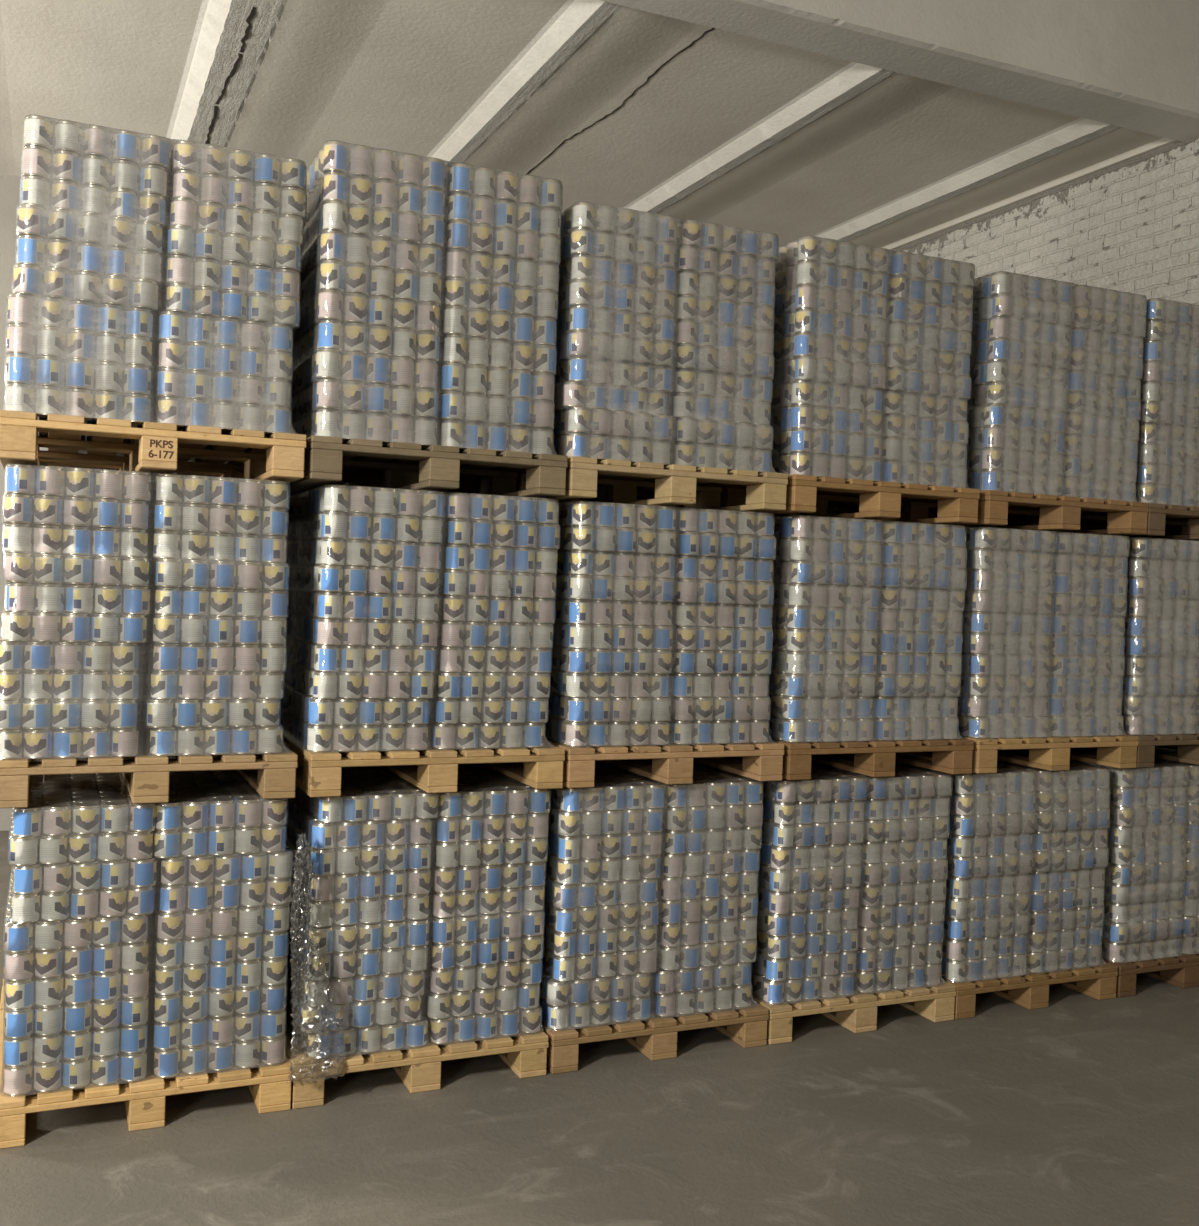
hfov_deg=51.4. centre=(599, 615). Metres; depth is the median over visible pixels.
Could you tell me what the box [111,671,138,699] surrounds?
can
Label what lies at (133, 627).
can
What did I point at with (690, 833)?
wrap
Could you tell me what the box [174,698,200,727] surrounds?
can
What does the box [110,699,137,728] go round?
can
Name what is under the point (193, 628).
can
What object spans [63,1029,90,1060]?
can
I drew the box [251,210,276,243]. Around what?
can
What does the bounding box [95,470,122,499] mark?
can
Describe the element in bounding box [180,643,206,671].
can
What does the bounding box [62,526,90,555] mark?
can
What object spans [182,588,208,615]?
can
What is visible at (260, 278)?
can
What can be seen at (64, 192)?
can
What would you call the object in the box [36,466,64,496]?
can
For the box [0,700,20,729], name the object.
can
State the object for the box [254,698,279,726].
can
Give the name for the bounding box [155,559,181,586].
can
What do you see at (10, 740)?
can
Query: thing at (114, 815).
can
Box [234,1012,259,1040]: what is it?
can
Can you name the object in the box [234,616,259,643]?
can
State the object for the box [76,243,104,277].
can
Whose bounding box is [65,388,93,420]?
can
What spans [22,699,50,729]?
can
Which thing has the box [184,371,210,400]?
can
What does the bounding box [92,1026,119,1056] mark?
can
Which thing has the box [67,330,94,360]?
can
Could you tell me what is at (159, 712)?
can
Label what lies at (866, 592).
wrap
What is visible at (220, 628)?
can
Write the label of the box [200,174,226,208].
can
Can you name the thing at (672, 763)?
wooden pallet
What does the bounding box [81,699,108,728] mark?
can
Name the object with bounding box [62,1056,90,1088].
can
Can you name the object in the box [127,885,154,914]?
can
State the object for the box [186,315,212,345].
can
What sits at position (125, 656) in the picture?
can
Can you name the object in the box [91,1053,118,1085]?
can
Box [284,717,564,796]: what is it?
wooden pallet
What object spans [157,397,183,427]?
can
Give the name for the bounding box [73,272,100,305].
can
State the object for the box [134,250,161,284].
can
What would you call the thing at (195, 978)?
can
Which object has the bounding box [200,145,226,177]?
can
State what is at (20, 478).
can
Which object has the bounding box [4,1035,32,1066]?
can
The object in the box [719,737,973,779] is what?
wooden pallet
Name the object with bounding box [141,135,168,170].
can
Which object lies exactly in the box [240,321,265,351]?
can
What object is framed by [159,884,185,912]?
can
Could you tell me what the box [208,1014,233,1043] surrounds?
can
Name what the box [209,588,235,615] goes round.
can
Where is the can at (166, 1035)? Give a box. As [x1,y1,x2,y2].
[153,1020,179,1049]
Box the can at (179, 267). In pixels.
[166,255,192,286]
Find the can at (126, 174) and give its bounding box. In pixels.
[111,160,138,194]
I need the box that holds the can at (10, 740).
[0,728,22,758]
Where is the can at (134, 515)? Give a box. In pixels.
[121,500,148,529]
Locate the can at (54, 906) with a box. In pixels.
[41,891,69,920]
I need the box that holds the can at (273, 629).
[260,617,285,644]
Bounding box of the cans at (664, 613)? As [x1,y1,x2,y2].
[0,131,1198,1069]
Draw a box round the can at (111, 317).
[96,304,124,336]
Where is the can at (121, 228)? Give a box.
[107,217,133,248]
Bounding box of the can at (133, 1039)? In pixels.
[120,1023,147,1053]
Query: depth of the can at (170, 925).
4.06 m
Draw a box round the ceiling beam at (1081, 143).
[813,117,1162,247]
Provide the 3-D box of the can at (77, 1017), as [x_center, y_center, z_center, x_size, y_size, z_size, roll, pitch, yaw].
[-1.667,1.276,3.983,0.083,0.089,0.083,2,1,-14]
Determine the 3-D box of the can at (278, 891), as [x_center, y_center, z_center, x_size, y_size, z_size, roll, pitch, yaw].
[-1.089,0.931,4.229,0.083,0.089,0.083,3,1,29]
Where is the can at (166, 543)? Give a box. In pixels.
[153,530,179,558]
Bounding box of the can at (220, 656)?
[208,644,233,671]
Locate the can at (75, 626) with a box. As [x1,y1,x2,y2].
[61,613,89,641]
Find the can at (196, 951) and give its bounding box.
[183,936,208,965]
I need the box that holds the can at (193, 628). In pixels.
[180,615,206,643]
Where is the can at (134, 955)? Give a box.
[121,940,148,970]
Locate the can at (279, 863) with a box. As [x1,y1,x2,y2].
[267,848,291,878]
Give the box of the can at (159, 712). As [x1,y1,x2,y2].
[146,698,172,727]
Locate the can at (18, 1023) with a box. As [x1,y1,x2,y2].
[4,1006,33,1038]
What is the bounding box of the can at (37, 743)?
[23,728,51,758]
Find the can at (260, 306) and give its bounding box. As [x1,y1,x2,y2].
[247,293,272,325]
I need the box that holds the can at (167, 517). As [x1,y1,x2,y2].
[154,502,180,530]
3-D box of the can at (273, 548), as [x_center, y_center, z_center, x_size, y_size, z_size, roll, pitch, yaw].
[-1.097,-0.222,4.197,0.083,0.090,0.083,3,1,26]
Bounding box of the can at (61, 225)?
[47,209,75,243]
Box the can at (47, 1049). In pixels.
[34,1032,61,1063]
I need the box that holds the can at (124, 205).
[110,189,137,222]
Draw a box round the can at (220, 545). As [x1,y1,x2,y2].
[208,533,233,560]
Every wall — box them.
[0,175,77,830]
[893,137,1198,750]
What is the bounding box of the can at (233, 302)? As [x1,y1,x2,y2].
[221,290,246,322]
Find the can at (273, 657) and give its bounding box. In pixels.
[260,644,285,671]
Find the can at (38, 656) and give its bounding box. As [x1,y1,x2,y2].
[24,641,52,670]
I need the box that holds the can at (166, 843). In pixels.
[153,829,179,857]
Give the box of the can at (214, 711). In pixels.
[201,698,226,726]
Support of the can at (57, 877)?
on the can at (54, 906)
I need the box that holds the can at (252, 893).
[240,879,264,906]
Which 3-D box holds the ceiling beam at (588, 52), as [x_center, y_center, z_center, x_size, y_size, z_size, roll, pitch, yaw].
[-0.615,-2.818,7.575,0.720,0.057,4.260,1,1,-24]
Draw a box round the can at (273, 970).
[261,957,286,984]
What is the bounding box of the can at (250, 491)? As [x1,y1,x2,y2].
[237,479,262,507]
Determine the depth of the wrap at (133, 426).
5.13 m
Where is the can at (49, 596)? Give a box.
[35,583,63,612]
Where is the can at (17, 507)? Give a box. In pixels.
[3,493,32,523]
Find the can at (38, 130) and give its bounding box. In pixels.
[24,115,52,152]
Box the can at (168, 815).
[156,799,180,830]
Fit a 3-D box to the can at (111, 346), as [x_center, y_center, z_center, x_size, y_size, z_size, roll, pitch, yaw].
[-1.558,-0.845,3.966,0.083,0.090,0.083,1,1,-39]
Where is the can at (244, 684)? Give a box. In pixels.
[232,671,257,698]
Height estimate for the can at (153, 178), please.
0.090 m
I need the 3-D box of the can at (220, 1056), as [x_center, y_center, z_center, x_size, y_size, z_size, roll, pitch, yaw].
[-1.267,1.466,4.171,0.083,0.089,0.083,3,2,41]
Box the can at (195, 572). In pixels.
[182,560,208,587]
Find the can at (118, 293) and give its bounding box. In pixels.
[102,275,129,308]
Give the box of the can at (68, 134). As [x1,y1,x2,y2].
[54,121,82,157]
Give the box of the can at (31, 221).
[17,204,46,239]
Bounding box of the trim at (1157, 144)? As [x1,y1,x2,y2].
[881,137,1177,249]
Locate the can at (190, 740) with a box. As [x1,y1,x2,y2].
[177,726,203,754]
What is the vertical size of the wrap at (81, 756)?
0.900 m
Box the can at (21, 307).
[7,294,36,325]
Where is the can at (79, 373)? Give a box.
[65,359,93,390]
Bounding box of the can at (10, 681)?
[0,670,22,699]
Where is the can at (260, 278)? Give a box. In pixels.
[247,266,272,296]
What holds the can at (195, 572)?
on the can at (195, 600)
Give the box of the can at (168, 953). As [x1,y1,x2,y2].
[156,939,182,967]
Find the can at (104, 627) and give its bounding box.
[91,613,118,642]
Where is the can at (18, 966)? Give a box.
[4,949,33,980]
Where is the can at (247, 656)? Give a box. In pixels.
[234,644,259,671]
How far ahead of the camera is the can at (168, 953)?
4.06 m
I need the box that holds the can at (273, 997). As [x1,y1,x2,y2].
[261,983,285,1011]
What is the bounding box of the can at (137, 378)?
[123,365,150,395]
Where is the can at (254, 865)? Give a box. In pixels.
[241,851,266,880]
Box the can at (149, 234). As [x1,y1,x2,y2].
[136,221,162,254]
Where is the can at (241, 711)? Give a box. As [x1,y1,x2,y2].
[228,698,253,726]
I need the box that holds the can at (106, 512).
[92,498,119,527]
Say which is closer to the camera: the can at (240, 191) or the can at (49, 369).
the can at (49, 369)
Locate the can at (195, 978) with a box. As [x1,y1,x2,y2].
[182,963,208,992]
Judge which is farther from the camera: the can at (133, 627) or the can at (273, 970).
the can at (273, 970)
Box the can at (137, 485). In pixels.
[123,472,150,501]
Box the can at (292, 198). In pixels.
[280,187,305,220]
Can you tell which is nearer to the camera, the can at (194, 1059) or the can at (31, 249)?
the can at (31, 249)
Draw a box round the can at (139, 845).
[126,830,152,859]
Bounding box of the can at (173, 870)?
[161,853,186,885]
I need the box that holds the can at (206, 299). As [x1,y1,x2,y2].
[193,287,219,319]
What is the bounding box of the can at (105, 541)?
[92,527,119,556]
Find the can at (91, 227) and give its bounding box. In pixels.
[77,213,105,244]
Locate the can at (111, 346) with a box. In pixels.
[96,333,123,365]
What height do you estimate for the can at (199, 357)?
0.090 m
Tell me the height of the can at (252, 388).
0.090 m
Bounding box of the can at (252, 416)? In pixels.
[239,404,264,430]
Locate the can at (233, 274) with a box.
[221,262,246,293]
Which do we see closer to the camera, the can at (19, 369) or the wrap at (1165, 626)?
the can at (19, 369)
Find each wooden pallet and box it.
[0,410,306,482]
[0,719,297,807]
[0,977,292,1148]
[40,456,226,476]
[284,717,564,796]
[286,957,548,1108]
[290,435,567,497]
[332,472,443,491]
[475,456,787,511]
[514,722,783,787]
[541,954,768,1073]
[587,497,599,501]
[658,961,955,1044]
[673,474,979,523]
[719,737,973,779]
[835,490,1148,534]
[896,734,1137,773]
[942,960,1117,1019]
[997,503,1198,540]
[1070,733,1198,767]
[1102,952,1198,997]
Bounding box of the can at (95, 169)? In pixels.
[82,155,109,190]
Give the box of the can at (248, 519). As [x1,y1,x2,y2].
[235,507,261,534]
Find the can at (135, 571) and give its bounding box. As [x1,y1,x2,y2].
[122,557,148,585]
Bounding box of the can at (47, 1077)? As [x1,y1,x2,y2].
[33,1059,61,1091]
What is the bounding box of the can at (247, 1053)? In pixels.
[234,1037,259,1067]
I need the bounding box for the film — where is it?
[288,834,344,1082]
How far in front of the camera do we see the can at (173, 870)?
4.06 m
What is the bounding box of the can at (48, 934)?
[34,917,62,950]
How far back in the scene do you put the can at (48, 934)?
3.91 m
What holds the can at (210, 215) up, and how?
on the can at (207, 242)
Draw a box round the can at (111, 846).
[97,831,124,860]
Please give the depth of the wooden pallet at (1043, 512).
5.58 m
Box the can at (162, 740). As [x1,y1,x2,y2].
[149,726,176,755]
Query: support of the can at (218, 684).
on the can at (214, 711)
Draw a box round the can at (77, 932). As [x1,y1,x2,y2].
[64,916,91,947]
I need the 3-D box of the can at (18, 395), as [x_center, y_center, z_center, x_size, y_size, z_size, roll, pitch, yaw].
[-1.798,-0.669,3.864,0.083,0.090,0.083,1,1,-39]
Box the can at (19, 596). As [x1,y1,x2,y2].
[5,582,34,611]
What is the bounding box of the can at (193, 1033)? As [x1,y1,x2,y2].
[181,1017,206,1046]
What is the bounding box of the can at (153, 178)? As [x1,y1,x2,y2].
[139,164,166,199]
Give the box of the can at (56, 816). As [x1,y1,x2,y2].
[42,803,70,835]
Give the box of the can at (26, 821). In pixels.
[13,804,41,836]
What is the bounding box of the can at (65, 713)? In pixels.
[52,699,79,728]
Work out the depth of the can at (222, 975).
4.13 m
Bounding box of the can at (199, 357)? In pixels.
[186,343,212,373]
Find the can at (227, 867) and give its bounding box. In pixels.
[215,852,240,881]
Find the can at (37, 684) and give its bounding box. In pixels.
[23,670,51,699]
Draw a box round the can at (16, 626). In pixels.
[1,611,30,640]
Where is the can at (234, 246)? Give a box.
[222,234,247,266]
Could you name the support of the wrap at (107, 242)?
on the wooden pallet at (154, 447)
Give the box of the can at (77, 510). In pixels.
[63,497,91,526]
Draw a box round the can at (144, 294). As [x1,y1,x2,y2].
[131,279,157,312]
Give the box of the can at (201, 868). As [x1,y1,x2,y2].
[188,852,213,883]
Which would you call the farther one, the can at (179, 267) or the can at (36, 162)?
the can at (179, 267)
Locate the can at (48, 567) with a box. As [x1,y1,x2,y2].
[34,554,62,583]
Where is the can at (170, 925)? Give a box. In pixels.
[157,911,183,940]
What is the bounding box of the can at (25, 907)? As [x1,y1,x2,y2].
[11,892,39,923]
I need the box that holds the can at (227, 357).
[213,346,238,376]
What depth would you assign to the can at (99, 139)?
3.89 m
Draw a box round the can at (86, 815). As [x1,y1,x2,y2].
[72,802,99,833]
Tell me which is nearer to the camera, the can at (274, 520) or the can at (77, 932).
the can at (77, 932)
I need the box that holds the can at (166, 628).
[153,615,179,642]
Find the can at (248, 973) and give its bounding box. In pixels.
[235,958,260,987]
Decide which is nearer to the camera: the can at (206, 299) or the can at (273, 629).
the can at (206, 299)
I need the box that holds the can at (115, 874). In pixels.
[101,857,128,888]
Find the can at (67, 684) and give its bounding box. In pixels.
[53,670,81,699]
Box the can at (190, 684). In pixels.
[178,671,204,698]
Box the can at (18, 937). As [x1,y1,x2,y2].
[4,920,32,952]
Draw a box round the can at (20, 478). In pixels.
[5,464,34,494]
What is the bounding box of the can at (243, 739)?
[231,725,256,753]
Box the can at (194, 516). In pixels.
[181,504,207,532]
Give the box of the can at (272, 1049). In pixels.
[260,1034,285,1064]
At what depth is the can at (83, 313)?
3.90 m
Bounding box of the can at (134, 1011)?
[121,995,147,1026]
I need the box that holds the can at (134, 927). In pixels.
[121,911,148,942]
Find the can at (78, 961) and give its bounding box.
[64,945,91,975]
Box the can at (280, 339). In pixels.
[266,324,291,353]
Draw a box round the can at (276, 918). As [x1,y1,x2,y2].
[264,904,288,932]
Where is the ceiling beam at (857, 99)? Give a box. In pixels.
[623,62,954,221]
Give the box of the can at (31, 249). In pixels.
[17,235,45,270]
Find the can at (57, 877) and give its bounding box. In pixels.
[43,860,71,892]
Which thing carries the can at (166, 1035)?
on the can at (166, 1062)
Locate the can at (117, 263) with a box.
[106,247,132,280]
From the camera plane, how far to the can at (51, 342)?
3.86 m
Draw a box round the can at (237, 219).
[225,206,250,239]
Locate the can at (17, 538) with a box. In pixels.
[3,523,31,552]
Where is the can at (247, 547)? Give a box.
[234,534,260,561]
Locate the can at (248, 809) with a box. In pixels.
[235,797,260,826]
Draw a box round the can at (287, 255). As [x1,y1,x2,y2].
[275,241,300,272]
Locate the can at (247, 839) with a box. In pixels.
[234,826,259,853]
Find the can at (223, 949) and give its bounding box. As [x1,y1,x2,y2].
[210,935,235,962]
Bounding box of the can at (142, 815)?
[129,802,155,831]
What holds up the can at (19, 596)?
on the can at (16, 626)
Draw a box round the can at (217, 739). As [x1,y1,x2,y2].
[204,725,230,754]
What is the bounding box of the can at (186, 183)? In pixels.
[173,170,199,204]
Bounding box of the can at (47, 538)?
[33,525,61,554]
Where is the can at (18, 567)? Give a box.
[4,553,32,582]
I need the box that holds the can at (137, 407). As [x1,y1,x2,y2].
[123,394,150,424]
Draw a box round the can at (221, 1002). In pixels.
[208,988,233,1017]
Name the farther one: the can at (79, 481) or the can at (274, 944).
the can at (274, 944)
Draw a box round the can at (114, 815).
[101,801,128,832]
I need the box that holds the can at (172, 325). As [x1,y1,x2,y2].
[158,311,185,342]
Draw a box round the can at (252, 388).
[239,376,264,405]
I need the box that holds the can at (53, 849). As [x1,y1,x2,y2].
[39,834,67,864]
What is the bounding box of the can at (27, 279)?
[13,264,41,295]
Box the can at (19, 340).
[6,323,35,356]
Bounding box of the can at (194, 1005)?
[181,990,207,1020]
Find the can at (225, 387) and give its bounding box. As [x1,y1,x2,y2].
[212,373,237,403]
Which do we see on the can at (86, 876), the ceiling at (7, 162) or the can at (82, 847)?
the can at (82, 847)
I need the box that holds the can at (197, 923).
[184,909,210,938]
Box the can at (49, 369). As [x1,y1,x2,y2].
[36,356,64,388]
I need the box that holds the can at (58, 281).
[44,268,71,300]
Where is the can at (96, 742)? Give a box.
[82,727,109,756]
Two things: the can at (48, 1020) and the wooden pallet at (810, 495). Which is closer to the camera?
the can at (48, 1020)
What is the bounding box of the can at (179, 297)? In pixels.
[166,283,192,316]
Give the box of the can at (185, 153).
[172,141,199,174]
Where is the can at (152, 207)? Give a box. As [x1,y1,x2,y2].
[138,193,165,227]
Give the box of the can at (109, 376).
[95,362,122,393]
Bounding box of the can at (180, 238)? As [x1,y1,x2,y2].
[167,226,193,258]
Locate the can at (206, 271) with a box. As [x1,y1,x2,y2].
[194,258,219,290]
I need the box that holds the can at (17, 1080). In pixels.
[3,1062,31,1095]
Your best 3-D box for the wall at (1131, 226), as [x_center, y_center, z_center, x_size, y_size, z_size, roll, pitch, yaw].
[4.139,-0.881,5.124,0.200,5.400,12.700,1,1,-24]
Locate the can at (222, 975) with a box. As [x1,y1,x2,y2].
[209,961,234,989]
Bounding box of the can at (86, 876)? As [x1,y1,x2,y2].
[72,858,100,890]
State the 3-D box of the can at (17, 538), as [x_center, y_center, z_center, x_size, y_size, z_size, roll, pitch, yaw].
[-1.812,-0.240,3.881,0.083,0.090,0.083,2,1,-1]
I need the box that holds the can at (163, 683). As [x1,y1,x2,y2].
[150,671,176,699]
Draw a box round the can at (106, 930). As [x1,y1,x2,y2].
[93,913,119,945]
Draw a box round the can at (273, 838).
[260,825,285,852]
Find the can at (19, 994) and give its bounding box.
[5,977,33,1009]
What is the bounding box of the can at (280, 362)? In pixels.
[266,351,291,381]
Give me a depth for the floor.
4.05 m
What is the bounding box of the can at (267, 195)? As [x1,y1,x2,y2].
[254,183,279,216]
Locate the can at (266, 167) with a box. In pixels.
[254,154,279,186]
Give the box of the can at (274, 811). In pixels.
[261,798,286,825]
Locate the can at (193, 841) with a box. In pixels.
[181,828,206,856]
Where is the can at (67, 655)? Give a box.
[53,641,81,670]
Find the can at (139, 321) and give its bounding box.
[125,307,152,339]
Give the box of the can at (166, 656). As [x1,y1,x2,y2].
[153,643,179,670]
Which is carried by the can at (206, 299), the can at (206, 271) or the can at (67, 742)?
the can at (206, 271)
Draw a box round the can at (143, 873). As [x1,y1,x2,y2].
[129,856,156,886]
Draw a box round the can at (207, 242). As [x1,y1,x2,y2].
[195,230,220,262]
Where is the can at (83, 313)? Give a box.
[68,301,95,333]
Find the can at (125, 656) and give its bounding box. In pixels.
[111,642,138,670]
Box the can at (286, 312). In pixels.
[274,297,298,328]
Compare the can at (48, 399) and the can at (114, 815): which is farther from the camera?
the can at (114, 815)
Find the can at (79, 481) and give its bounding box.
[66,468,93,497]
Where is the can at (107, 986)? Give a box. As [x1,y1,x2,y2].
[93,970,120,1001]
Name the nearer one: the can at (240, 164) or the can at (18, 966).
the can at (18, 966)
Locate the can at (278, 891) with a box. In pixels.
[266,877,290,904]
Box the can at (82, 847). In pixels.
[68,832,96,862]
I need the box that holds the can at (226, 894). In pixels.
[213,880,238,908]
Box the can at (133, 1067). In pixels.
[120,1050,146,1081]
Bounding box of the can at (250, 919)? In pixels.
[238,905,263,933]
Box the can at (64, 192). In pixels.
[51,180,78,210]
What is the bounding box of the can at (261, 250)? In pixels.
[248,237,274,269]
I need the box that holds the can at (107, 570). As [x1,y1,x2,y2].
[93,556,120,584]
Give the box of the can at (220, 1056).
[208,1041,233,1070]
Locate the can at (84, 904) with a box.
[70,889,97,918]
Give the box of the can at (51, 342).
[37,326,65,359]
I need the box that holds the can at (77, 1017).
[64,1001,91,1032]
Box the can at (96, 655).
[83,641,110,670]
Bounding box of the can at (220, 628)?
[207,616,233,643]
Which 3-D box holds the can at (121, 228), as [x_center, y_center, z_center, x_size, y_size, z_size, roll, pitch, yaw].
[-1.523,-1.210,3.960,0.083,0.090,0.083,2,1,21]
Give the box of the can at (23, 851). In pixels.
[9,834,37,865]
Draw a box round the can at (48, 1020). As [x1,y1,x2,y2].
[34,1003,62,1035]
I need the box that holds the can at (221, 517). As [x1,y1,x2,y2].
[209,505,234,533]
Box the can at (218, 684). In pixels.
[205,671,230,698]
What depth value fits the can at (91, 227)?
3.89 m
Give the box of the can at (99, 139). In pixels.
[83,125,111,161]
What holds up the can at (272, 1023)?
on the can at (272, 1049)
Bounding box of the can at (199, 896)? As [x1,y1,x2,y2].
[186,882,212,910]
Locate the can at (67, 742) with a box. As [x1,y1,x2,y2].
[53,728,81,757]
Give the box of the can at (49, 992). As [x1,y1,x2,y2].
[35,974,63,1006]
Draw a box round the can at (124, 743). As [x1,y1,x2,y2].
[111,727,138,756]
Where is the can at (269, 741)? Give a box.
[257,725,282,753]
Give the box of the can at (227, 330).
[213,318,239,347]
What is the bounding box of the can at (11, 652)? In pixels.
[0,640,22,670]
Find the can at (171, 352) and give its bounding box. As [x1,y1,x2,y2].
[158,340,185,371]
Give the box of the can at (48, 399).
[36,386,63,417]
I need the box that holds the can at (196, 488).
[183,475,209,504]
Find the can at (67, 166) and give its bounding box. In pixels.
[52,150,80,186]
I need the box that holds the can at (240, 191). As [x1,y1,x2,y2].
[227,178,253,212]
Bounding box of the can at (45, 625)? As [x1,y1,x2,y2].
[32,612,60,641]
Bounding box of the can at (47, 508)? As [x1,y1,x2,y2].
[33,495,61,525]
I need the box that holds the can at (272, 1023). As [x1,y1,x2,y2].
[260,1009,284,1037]
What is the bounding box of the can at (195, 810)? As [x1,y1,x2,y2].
[182,798,207,828]
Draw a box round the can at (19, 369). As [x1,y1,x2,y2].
[5,353,34,384]
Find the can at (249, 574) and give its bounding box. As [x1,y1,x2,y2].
[237,562,262,589]
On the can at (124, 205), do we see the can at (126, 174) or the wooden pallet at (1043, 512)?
the can at (126, 174)
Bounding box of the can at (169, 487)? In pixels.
[156,474,182,502]
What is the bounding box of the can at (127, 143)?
[113,130,140,166]
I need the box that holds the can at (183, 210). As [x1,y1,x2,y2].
[170,198,196,232]
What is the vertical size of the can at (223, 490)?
0.090 m
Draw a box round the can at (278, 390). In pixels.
[265,379,290,407]
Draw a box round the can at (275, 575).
[263,563,287,589]
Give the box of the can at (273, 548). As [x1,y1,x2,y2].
[261,536,285,562]
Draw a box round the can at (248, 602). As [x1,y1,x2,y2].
[236,589,261,616]
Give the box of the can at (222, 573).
[210,561,235,588]
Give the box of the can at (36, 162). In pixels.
[22,145,50,181]
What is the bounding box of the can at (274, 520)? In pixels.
[262,508,286,535]
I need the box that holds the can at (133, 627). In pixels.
[119,614,146,642]
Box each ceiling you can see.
[0,0,15,175]
[1,0,1080,245]
[166,0,389,158]
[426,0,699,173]
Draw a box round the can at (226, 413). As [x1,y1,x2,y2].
[212,401,237,431]
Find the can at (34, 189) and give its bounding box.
[21,175,49,208]
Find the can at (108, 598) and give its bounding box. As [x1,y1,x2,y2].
[94,585,121,613]
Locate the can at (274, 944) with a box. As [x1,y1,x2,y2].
[262,931,287,958]
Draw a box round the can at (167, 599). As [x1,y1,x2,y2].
[155,587,181,614]
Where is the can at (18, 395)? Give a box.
[5,383,34,412]
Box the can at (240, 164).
[227,150,252,182]
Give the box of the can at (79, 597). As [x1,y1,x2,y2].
[65,584,92,612]
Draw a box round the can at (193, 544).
[181,532,206,559]
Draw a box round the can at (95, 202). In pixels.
[81,184,108,215]
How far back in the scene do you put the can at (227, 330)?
4.07 m
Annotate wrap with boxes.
[0,463,290,748]
[1,755,293,1085]
[2,115,306,433]
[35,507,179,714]
[38,227,227,475]
[40,735,174,945]
[287,752,550,1032]
[290,484,560,744]
[307,140,562,454]
[540,781,763,1004]
[561,201,778,472]
[561,501,776,741]
[776,515,966,741]
[779,236,974,487]
[791,762,952,980]
[958,527,1129,737]
[966,750,1109,981]
[967,271,1146,501]
[1008,747,1198,961]
[1122,537,1198,734]
[1147,298,1198,506]
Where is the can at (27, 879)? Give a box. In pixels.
[13,861,41,893]
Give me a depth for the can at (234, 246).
4.07 m
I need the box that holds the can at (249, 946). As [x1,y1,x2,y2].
[236,933,261,960]
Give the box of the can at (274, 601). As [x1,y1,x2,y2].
[262,590,287,617]
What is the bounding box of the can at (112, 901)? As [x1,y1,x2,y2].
[99,887,126,916]
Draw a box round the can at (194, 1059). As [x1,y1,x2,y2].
[181,1042,206,1073]
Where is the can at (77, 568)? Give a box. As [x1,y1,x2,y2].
[64,555,91,583]
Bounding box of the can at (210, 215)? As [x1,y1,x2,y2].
[197,202,223,235]
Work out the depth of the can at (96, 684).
3.95 m
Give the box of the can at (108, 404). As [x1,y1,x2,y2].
[94,391,121,420]
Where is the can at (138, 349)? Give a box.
[124,336,151,367]
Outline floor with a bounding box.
[0,830,1198,1225]
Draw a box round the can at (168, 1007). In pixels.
[154,993,180,1022]
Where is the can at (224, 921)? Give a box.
[211,907,236,936]
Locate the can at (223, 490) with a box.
[210,477,236,505]
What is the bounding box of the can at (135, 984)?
[122,968,148,998]
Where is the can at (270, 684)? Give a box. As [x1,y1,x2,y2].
[258,671,282,698]
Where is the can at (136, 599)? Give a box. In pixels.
[123,586,149,613]
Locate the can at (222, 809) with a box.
[209,797,234,827]
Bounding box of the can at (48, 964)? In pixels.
[34,947,62,978]
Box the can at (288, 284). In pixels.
[274,269,298,299]
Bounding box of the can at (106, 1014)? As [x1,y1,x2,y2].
[93,998,119,1028]
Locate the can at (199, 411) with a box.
[185,399,210,427]
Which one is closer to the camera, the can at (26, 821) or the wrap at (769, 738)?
the can at (26, 821)
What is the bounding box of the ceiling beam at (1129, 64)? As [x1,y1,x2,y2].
[601,0,1198,141]
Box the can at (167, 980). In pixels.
[155,965,181,995]
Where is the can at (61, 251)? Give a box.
[47,239,75,273]
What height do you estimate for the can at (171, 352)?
0.090 m
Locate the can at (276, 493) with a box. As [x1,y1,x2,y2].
[263,481,288,508]
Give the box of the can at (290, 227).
[277,214,302,246]
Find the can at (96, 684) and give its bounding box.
[82,671,109,699]
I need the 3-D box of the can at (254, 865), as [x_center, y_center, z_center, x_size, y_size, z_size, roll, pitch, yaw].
[-1.162,0.839,4.192,0.083,0.089,0.083,2,1,21]
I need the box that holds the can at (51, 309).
[38,297,65,328]
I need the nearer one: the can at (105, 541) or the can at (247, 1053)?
the can at (105, 541)
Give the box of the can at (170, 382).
[157,368,183,398]
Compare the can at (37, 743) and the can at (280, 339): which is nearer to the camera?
the can at (37, 743)
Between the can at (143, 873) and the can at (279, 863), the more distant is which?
the can at (279, 863)
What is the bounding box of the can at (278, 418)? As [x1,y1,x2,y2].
[265,406,290,434]
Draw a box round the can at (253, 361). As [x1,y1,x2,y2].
[240,348,265,378]
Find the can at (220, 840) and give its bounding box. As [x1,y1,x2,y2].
[208,827,233,855]
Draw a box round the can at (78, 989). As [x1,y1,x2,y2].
[64,972,92,1003]
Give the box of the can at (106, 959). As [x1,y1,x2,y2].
[93,942,120,972]
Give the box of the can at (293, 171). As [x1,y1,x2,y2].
[280,159,305,190]
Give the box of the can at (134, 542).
[120,529,147,557]
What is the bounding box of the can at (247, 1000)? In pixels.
[235,985,259,1014]
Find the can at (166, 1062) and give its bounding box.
[154,1045,180,1077]
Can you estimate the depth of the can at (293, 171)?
4.14 m
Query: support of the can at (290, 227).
on the can at (287, 255)

